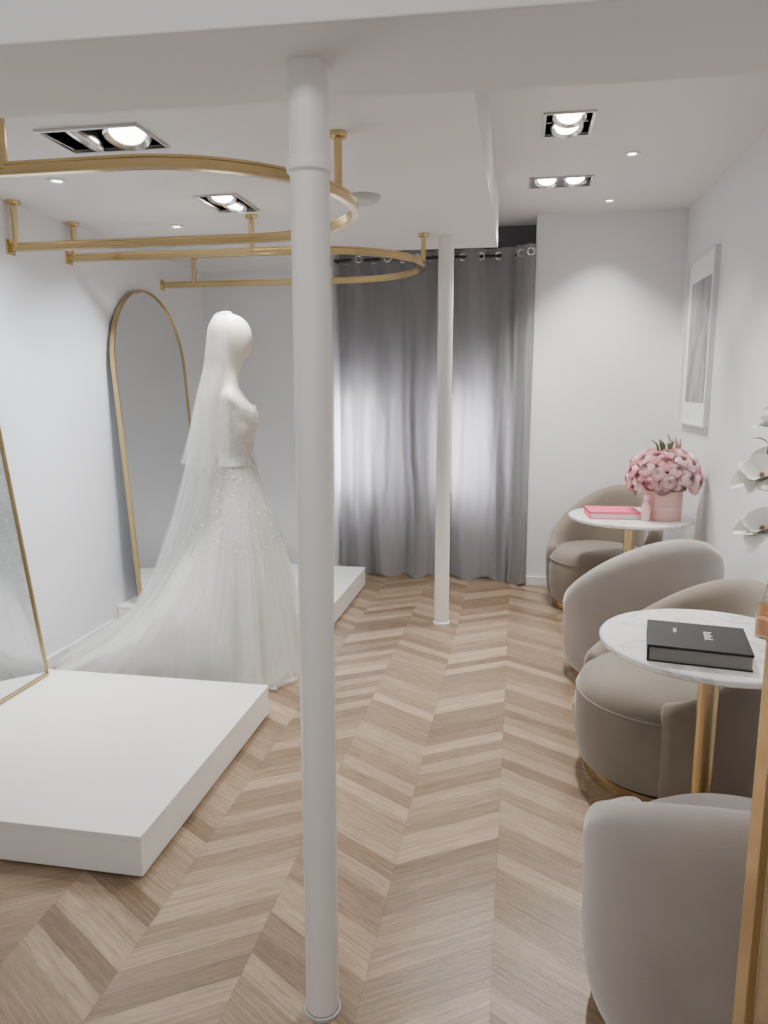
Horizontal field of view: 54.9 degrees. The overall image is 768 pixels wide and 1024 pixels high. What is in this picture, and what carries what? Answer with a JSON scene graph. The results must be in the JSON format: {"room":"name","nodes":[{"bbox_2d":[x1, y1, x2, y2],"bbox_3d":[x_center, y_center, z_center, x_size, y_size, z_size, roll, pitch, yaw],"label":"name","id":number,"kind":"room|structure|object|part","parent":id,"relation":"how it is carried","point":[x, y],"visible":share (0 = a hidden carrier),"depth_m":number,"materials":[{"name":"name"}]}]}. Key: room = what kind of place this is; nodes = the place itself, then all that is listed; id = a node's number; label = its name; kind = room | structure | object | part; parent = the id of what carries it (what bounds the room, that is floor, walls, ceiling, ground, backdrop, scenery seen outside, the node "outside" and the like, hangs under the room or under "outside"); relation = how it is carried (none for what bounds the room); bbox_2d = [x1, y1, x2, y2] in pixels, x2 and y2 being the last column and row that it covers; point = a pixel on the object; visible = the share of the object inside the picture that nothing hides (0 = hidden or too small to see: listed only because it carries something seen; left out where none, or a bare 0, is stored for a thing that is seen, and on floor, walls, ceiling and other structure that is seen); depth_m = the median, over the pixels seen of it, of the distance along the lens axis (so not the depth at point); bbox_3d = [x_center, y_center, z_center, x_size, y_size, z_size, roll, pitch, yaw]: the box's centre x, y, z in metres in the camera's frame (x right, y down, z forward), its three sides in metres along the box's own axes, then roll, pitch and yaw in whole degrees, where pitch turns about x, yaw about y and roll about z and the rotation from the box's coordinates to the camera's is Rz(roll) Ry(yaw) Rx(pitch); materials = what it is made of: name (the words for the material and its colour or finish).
{"room":"clothing store","nodes":[
{"label":"clothing store","id":0,"kind":"room"},
{"bbox_2d":[0,199,209,657],"bbox_3d":[-2.100,-0.387,2.616,0.150,2.900,6.860,2,10,10],"label":"wall","id":1,"kind":"structure","parent":0,"point":[58,418],"depth_m":4.15,"materials":[{"name":"white paint"}]},
{"bbox_2d":[46,619,116,668],"bbox_3d":[-2.157,1.138,2.078,0.015,0.070,5.300,2,10,10],"label":"baseboard","id":2,"kind":"structure","parent":1,"relation":"attached to","point":[62,655],"depth_m":4.27,"materials":[{"name":"white paint"}]},
{"bbox_2d":[0,90,498,272],"bbox_3d":[-0.646,-1.669,3.578,2.300,0.330,4.060,2,10,10],"label":"ceiling","id":3,"kind":"structure","parent":0,"point":[430,159],"depth_m":3.20,"materials":[{"name":"white paint"}]},
{"bbox_2d":[46,177,67,183],"bbox_3d":[-1.419,-1.436,3.212,0.088,0.008,0.088,2,10,10],"label":"recessed light","id":4,"kind":"object","parent":3,"relation":"in","point":[54,180],"visible":1,"depth_m":3.20,"materials":[{"name":"white"}]},
{"bbox_2d":[33,122,169,153],"bbox_3d":[-1.011,-1.370,2.664,0.388,0.116,0.252,2,10,10],"label":"recessed light","id":5,"kind":"object","parent":3,"relation":"in","point":[126,136],"visible":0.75,"depth_m":2.66,"materials":[{"name":"black metal"}]},
{"bbox_3d":[-1.099,-1.363,2.682,0.118,0.013,0.118,29,4,-12],"label":"bulb","id":6,"kind":"part","parent":5,"relation":"part of","materials":[{"name":"white"}]},
{"bbox_3d":[-0.923,-1.352,2.651,0.118,0.013,0.118,1,-6,6],"label":"bulb","id":7,"kind":"part","parent":5,"relation":"part of","materials":[{"name":"white glass"}]},
{"bbox_2d":[169,224,184,228],"bbox_3d":[-1.153,-1.587,4.117,0.088,0.008,0.088,2,10,10],"label":"recessed light","id":8,"kind":"object","parent":3,"relation":"in","point":[177,226],"visible":1,"depth_m":4.10,"materials":[{"name":"white"}]},
{"bbox_2d":[0,118,358,255],"bbox_3d":[-1.016,-1.255,2.860,1.848,0.249,1.238,2,10,10],"label":"rail","id":9,"kind":"object","parent":3,"relation":"attached to","point":[148,161],"visible":0.81,"depth_m":2.35,"materials":[{"name":"gold metal"}]},
{"bbox_3d":[-1.192,-1.169,2.304,0.030,0.194,0.030,2,10,10],"label":"ceiling post","id":10,"kind":"part","parent":9,"relation":"part of","materials":[{"name":"gold metal"}]},
{"bbox_3d":[-1.818,-1.288,3.603,0.008,0.070,0.060,2,10,10],"label":"wall plate","id":11,"kind":"part","parent":9,"relation":"part of","materials":[{"name":"gold metal"}]},
{"bbox_3d":[-1.787,-1.383,3.582,0.030,0.194,0.030,2,10,10],"label":"ceiling post","id":12,"kind":"part","parent":9,"relation":"part of","materials":[{"name":"gold metal"}]},
{"bbox_3d":[-0.163,-1.223,2.627,0.030,0.194,0.030,2,10,10],"label":"ceiling post","id":13,"kind":"part","parent":9,"relation":"part of","materials":[{"name":"gold metal"}]},
{"bbox_2d":[193,193,259,212],"bbox_3d":[-0.760,-1.532,3.591,0.212,0.104,0.327,2,10,10],"label":"recessed light","id":14,"kind":"object","parent":3,"relation":"in","point":[233,202],"visible":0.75,"depth_m":3.58,"materials":[{"name":"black metal"}]},
{"bbox_3d":[-0.773,-1.497,3.522,0.098,0.013,0.098,2,-4,14],"label":"bulb","id":15,"kind":"part","parent":14,"relation":"part of","materials":[{"name":"white glass"}]},
{"bbox_3d":[-0.747,-1.522,3.668,0.098,0.013,0.098,15,1,-31],"label":"bulb","id":16,"kind":"part","parent":14,"relation":"part of","materials":[{"name":"white glass"}]},
{"bbox_2d":[65,213,428,290],"bbox_3d":[-0.694,-1.531,4.424,1.919,0.220,1.168,2,10,10],"label":"rail","id":17,"kind":"object","parent":3,"relation":"attached to","point":[193,255],"visible":0.95,"depth_m":4.02,"materials":[{"name":"gold metal"}]},
{"bbox_3d":[-1.732,-1.396,4.069,0.008,0.070,0.060,2,10,10],"label":"wall plate","id":18,"kind":"part","parent":17,"relation":"part of","materials":[{"name":"gold metal"}]},
{"bbox_3d":[-1.696,-1.476,4.049,0.030,0.165,0.030,2,10,10],"label":"ceiling post","id":19,"kind":"part","parent":17,"relation":"part of","materials":[{"name":"gold metal"}]},
{"bbox_3d":[-1.537,-1.574,5.137,0.008,0.070,0.060,2,10,10],"label":"wall plate","id":20,"kind":"part","parent":17,"relation":"part of","materials":[{"name":"gold metal"}]},
{"bbox_3d":[-1.305,-1.649,5.082,0.030,0.165,0.030,2,10,10],"label":"ceiling post","id":21,"kind":"part","parent":17,"relation":"part of","materials":[{"name":"gold metal"}]},
{"bbox_3d":[-0.693,-1.446,3.871,0.030,0.165,0.030,2,10,10],"label":"ceiling post","id":22,"kind":"part","parent":17,"relation":"part of","materials":[{"name":"gold metal"}]},
{"bbox_3d":[0.231,-1.524,4.339,0.030,0.165,0.030,2,10,10],"label":"ceiling post","id":23,"kind":"part","parent":17,"relation":"part of","materials":[{"name":"gold metal"}]},
{"bbox_2d":[352,191,380,205],"bbox_3d":[-0.101,-1.466,3.482,0.170,0.037,0.170,2,10,10],"label":"smoke detector","id":24,"kind":"object","parent":3,"relation":"attached to","point":[364,198],"visible":0.62,"depth_m":3.42,"materials":[{"name":"grey plastic"}]},
{"bbox_2d":[202,255,341,565],"bbox_3d":[-0.938,-0.969,6.092,1.190,2.900,0.490,2,10,10],"label":"wall","id":25,"kind":"structure","parent":0,"point":[267,375],"depth_m":5.85,"materials":[{"name":"white paint"}]},
{"bbox_2d":[0,571,616,1023],"bbox_3d":[-0.208,1.095,2.848,3.980,0.100,7.500,2,10,10],"label":"floor","id":26,"kind":"structure","parent":0,"point":[465,792],"depth_m":2.32,"materials":[{"name":"brown wood"}]},
{"bbox_2d":[0,669,268,876],"bbox_3d":[-1.306,0.950,2.975,1.355,0.145,1.195,2,10,10],"label":"display platform","id":27,"kind":"object","parent":26,"relation":"on","point":[99,771],"visible":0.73,"depth_m":2.75,"materials":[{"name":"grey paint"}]},
{"bbox_2d":[0,426,48,703],"bbox_3d":[-1.822,-0.105,2.942,0.280,1.940,0.960,2,10,10],"label":"arched mirror","id":28,"kind":"object","parent":27,"relation":"on","point":[23,661],"visible":1,"depth_m":3.38,"materials":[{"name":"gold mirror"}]},
{"bbox_2d":[214,314,252,471],"bbox_3d":[-0.794,-0.097,3.982,0.280,1.878,0.294,0,10,0],"label":"mannequin","id":29,"kind":"object","parent":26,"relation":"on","point":[233,335],"visible":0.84,"depth_m":3.80},
{"bbox_2d":[58,403,299,684],"bbox_3d":[-1.044,0.134,3.938,1.324,1.413,0.938,0,10,0],"label":"dress","id":30,"kind":"object","parent":29,"relation":"attached to","point":[225,613],"visible":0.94,"depth_m":3.76,"materials":[{"name":"white fabric"}]},
{"bbox_2d":[118,564,364,631],"bbox_3d":[-0.913,0.579,5.188,1.335,0.145,1.280,2,10,10],"label":"display platform","id":31,"kind":"object","parent":26,"relation":"on","point":[348,581],"visible":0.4,"depth_m":5.05,"materials":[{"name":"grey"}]},
{"bbox_2d":[110,290,199,604],"bbox_3d":[-1.509,-0.469,4.987,0.160,1.980,0.970,2,10,10],"label":"arched mirror","id":32,"kind":"object","parent":31,"relation":"on","point":[148,369],"visible":0.95,"depth_m":4.88,"materials":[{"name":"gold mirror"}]},
{"bbox_2d":[286,56,340,1022],"bbox_3d":[-0.150,0.166,1.642,0.096,2.130,0.096,-9,13,-44],"label":"column","id":33,"kind":"structure","parent":26,"relation":"on","point":[309,166],"depth_m":1.58,"materials":[{"name":"white paint"}]},
{"bbox_2d":[433,235,454,625],"bbox_3d":[0.372,-0.460,4.594,0.110,2.390,0.110,2,10,10],"label":"column","id":34,"kind":"structure","parent":26,"relation":"on","point":[446,242],"depth_m":4.54,"materials":[{"name":"white paint"}]},
{"bbox_2d":[546,485,663,609],"bbox_3d":[1.523,0.247,5.145,0.772,0.814,0.776,9,13,41],"label":"tub chair","id":35,"kind":"object","parent":26,"relation":"on","point":[573,548],"visible":0.54,"depth_m":5.19,"materials":[{"name":"beige fabric"}]},
{"bbox_3d":[1.490,0.420,5.137,0.676,0.375,0.676,9,13,41],"label":"seat","id":36,"kind":"part","parent":35,"relation":"part of","materials":[{"name":"beige fabric"}]},
{"bbox_2d":[568,507,693,553],"bbox_3d":[1.525,0.378,4.648,0.740,0.720,0.740,2,10,10],"label":"side table","id":37,"kind":"object","parent":26,"relation":"on","point":[578,515],"visible":0.37,"depth_m":4.39,"materials":[{"name":"white stone"}]},
{"bbox_2d":[584,506,640,519],"bbox_3d":[1.405,0.004,4.566,0.300,0.045,0.230,1,10,6],"label":"book","id":38,"kind":"object","parent":37,"relation":"on","point":[592,512],"visible":1,"depth_m":4.47,"materials":[{"name":"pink paper"}]},
{"bbox_2d":[641,494,650,520],"bbox_3d":[1.559,-0.027,4.399,0.054,0.160,0.054,2,10,10],"label":"perfume bottle","id":39,"kind":"object","parent":37,"relation":"on","point":[646,507],"visible":1,"depth_m":4.38,"materials":[{"name":"pink glass"}]},
{"bbox_2d":[624,434,704,520],"bbox_3d":[1.688,-0.210,4.455,0.457,0.503,0.453,2,10,10],"label":"flower arrangement","id":40,"kind":"object","parent":37,"relation":"on","point":[664,472],"visible":0.99,"depth_m":4.35,"materials":[{"name":"pink plant"}]},
{"bbox_2d":[563,539,724,677],"bbox_3d":[1.331,0.469,3.849,0.772,0.804,0.776,-2,10,-10],"label":"tub chair","id":41,"kind":"object","parent":26,"relation":"on","point":[636,579],"visible":0.48,"depth_m":3.50,"materials":[{"name":"grey fabric"}]},
{"bbox_2d":[582,793,751,1023],"bbox_3d":[0.855,0.864,1.704,0.772,0.734,0.776,3,10,18],"label":"tub chair","id":42,"kind":"object","parent":26,"relation":"on","point":[664,878],"visible":0.94,"depth_m":1.47,"materials":[{"name":"grey fabric"}]},
{"bbox_3d":[0.871,0.984,1.772,0.676,0.375,0.676,3,10,18],"label":"seat","id":43,"kind":"part","parent":42,"relation":"part of","materials":[{"name":"grey fabric"}]},
{"bbox_2d":[574,578,766,801],"bbox_3d":[1.142,0.657,2.881,0.776,0.754,0.772,-2,10,-13],"label":"tub chair","id":44,"kind":"object","parent":26,"relation":"on","point":[634,725],"visible":0.67,"depth_m":2.65,"materials":[{"name":"beige fabric"}]},
{"bbox_3d":[1.093,0.796,2.893,0.676,0.375,0.676,-2,10,-13],"label":"seat","id":45,"kind":"part","parent":44,"relation":"part of","materials":[{"name":"beige fabric"}]},
{"bbox_2d":[599,609,765,793],"bbox_3d":[1.030,0.757,2.380,0.680,0.720,0.680,2,10,10],"label":"side table","id":46,"kind":"object","parent":26,"relation":"on","point":[623,635],"visible":0.47,"depth_m":2.34,"materials":[{"name":"white stone"}]},
{"bbox_2d":[646,619,754,671],"bbox_3d":[0.935,0.394,2.213,0.280,0.051,0.250,3,10,19],"label":"book","id":47,"kind":"object","parent":46,"relation":"on","point":[711,646],"visible":1,"depth_m":2.14,"materials":[{"name":"black paper"}]},
{"bbox_2d":[730,404,767,601],"bbox_3d":[1.269,0.021,2.373,0.298,0.733,0.168,-3,10,-18],"label":"orchid","id":48,"kind":"object","parent":46,"relation":"on","point":[753,472],"visible":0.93,"depth_m":2.35,"materials":[{"name":"white plant"}]},
{"bbox_2d":[754,601,767,638],"bbox_3d":[1.214,0.344,2.350,0.064,0.105,0.064,2,10,10],"label":"candle jar","id":49,"kind":"object","parent":46,"relation":"on","point":[761,618],"visible":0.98,"depth_m":2.33,"materials":[{"name":"orange glass"}]},
{"bbox_2d":[732,626,767,1023],"bbox_3d":[0.689,0.292,0.922,0.400,2.120,0.048,2,10,10],"label":"frame","id":50,"kind":"structure","parent":26,"relation":"on","point":[751,987],"depth_m":0.98,"materials":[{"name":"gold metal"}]},
{"bbox_3d":[0.694,0.292,0.921,0.388,2.120,0.040,2,10,10],"label":"panel","id":51,"kind":"part","parent":50,"relation":"part of","materials":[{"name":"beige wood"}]},
{"bbox_2d":[395,225,536,570],"bbox_3d":[0.424,-0.957,6.021,1.515,2.900,0.150,2,10,10],"label":"wall","id":52,"kind":"structure","parent":0,"point":[508,236],"depth_m":5.65,"materials":[{"name":"grey paint"}]},
{"bbox_2d":[334,254,516,263],"bbox_3d":[0.379,-1.919,5.651,1.500,0.022,0.271,2,10,10],"label":"curtain rod","id":53,"kind":"object","parent":52,"relation":"attached to","point":[492,255],"visible":0.33,"depth_m":5.52,"materials":[{"name":"grey metal"}]},
{"bbox_2d":[339,250,437,577],"bbox_3d":[0.087,-0.720,5.779,0.880,2.517,0.112,2,10,9],"label":"curtain","id":54,"kind":"object","parent":53,"relation":"hanging from","point":[389,329],"visible":0.82,"depth_m":5.79,"materials":[{"name":"grey fabric"}]},
{"bbox_2d":[450,247,516,581],"bbox_3d":[0.779,-0.700,5.657,0.521,2.517,0.093,2,10,12],"label":"curtain","id":55,"kind":"object","parent":53,"relation":"hanging from","point":[484,288],"visible":0.88,"depth_m":5.64,"materials":[{"name":"grey fabric"}]},
{"bbox_2d":[451,393,452,491],"bbox_3d":[0.664,-0.548,5.942,0.280,0.800,0.050,2,10,10],"label":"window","id":56,"kind":"structure","parent":52,"relation":"in","point":[452,393],"depth_m":5.95,"materials":[{"name":"white"}]},
{"bbox_2d":[525,209,688,580],"bbox_3d":[1.717,-0.890,5.621,1.175,2.900,0.490,2,10,10],"label":"wall","id":57,"kind":"structure","parent":0,"point":[609,293],"depth_m":5.34,"materials":[{"name":"white paint"}]},
{"bbox_2d":[507,243,535,584],"bbox_3d":[1.017,-0.673,5.496,0.141,2.517,0.090,5,11,28],"label":"curtain","id":58,"kind":"object","parent":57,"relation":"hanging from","point":[526,254],"visible":1,"depth_m":5.49,"materials":[{"name":"grey fabric"}]},
{"bbox_2d":[526,576,546,585],"bbox_3d":[1.599,0.544,5.623,1.025,0.070,0.015,2,10,10],"label":"baseboard","id":59,"kind":"structure","parent":57,"relation":"attached to","point":[530,580],"depth_m":5.69,"materials":[{"name":"white paint"}]},
{"bbox_2d":[489,74,767,225],"bbox_3d":[-0.221,-1.699,2.306,3.880,0.150,7.350,2,10,10],"label":"ceiling","id":60,"kind":"structure","parent":0,"point":[687,133],"depth_m":3.74,"materials":[{"name":"white paint"}]},
{"bbox_2d":[0,0,767,117],"bbox_3d":[-0.387,-1.182,1.457,3.580,0.590,0.350,1,10,8],"label":"beam","id":61,"kind":"structure","parent":60,"relation":"attached to","point":[58,57],"depth_m":1.38,"materials":[{"name":"white paint"}]},
{"bbox_2d":[529,174,593,188],"bbox_3d":[1.057,-2.006,4.417,0.367,0.101,0.222,2,10,10],"label":"recessed light","id":62,"kind":"object","parent":60,"relation":"in","point":[573,180],"visible":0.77,"depth_m":4.43,"materials":[{"name":"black metal"}]},
{"bbox_3d":[0.973,-1.985,4.435,0.103,0.013,0.103,6,-3,34],"label":"bulb","id":63,"kind":"part","parent":62,"relation":"part of","materials":[{"name":"white glass"}]},
{"bbox_3d":[1.140,-1.980,4.405,0.103,0.013,0.103,-2,-2,-12],"label":"bulb","id":64,"kind":"part","parent":62,"relation":"part of","materials":[{"name":"white glass"}]},
{"bbox_2d":[542,109,596,138],"bbox_3d":[0.860,-1.842,3.450,0.231,0.105,0.318,2,10,10],"label":"recessed light","id":65,"kind":"object","parent":60,"relation":"in","point":[565,124],"visible":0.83,"depth_m":3.44,"materials":[{"name":"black metal"}]},
{"bbox_3d":[0.873,-1.832,3.524,0.108,0.013,0.108,-1,-8,-3],"label":"bulb","id":66,"kind":"part","parent":65,"relation":"part of","materials":[{"name":"white glass"}]},
{"bbox_3d":[0.847,-1.809,3.382,0.108,0.013,0.108,3,-7,18],"label":"bulb","id":67,"kind":"part","parent":65,"relation":"part of","materials":[{"name":"white glass"}]},
{"bbox_2d":[603,198,616,201],"bbox_3d":[1.483,-2.047,4.867,0.088,0.008,0.088,2,10,10],"label":"recessed light","id":68,"kind":"object","parent":60,"relation":"in","point":[609,199],"visible":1,"depth_m":4.85,"materials":[{"name":"white"}]},
{"bbox_2d":[623,151,640,156],"bbox_3d":[1.306,-1.885,3.897,0.088,0.008,0.088,2,10,10],"label":"recessed light","id":69,"kind":"object","parent":60,"relation":"in","point":[629,153],"visible":1,"depth_m":3.89,"materials":[{"name":"white"}]},
{"bbox_2d":[668,126,767,583],"bbox_3d":[1.571,-0.278,1.964,0.150,2.900,6.860,2,10,10],"label":"wall","id":70,"kind":"structure","parent":0,"point":[732,213],"depth_m":3.92,"materials":[{"name":"white paint"}]},
{"bbox_2d":[678,244,721,427],"bbox_3d":[1.985,-1.078,4.686,0.032,1.050,0.725,2,10,10],"label":"framed picture","id":71,"kind":"object","parent":70,"relation":"attached to","point":[702,286],"visible":1,"depth_m":4.63,"materials":[{"name":"white paper"}]},
{"bbox_2d":[685,274,711,402],"bbox_3d":[1.986,-1.078,4.685,0.001,0.760,0.510,2,10,10],"label":"print","id":72,"kind":"object","parent":71,"relation":"attached to","point":[701,293],"depth_m":4.66}
]}

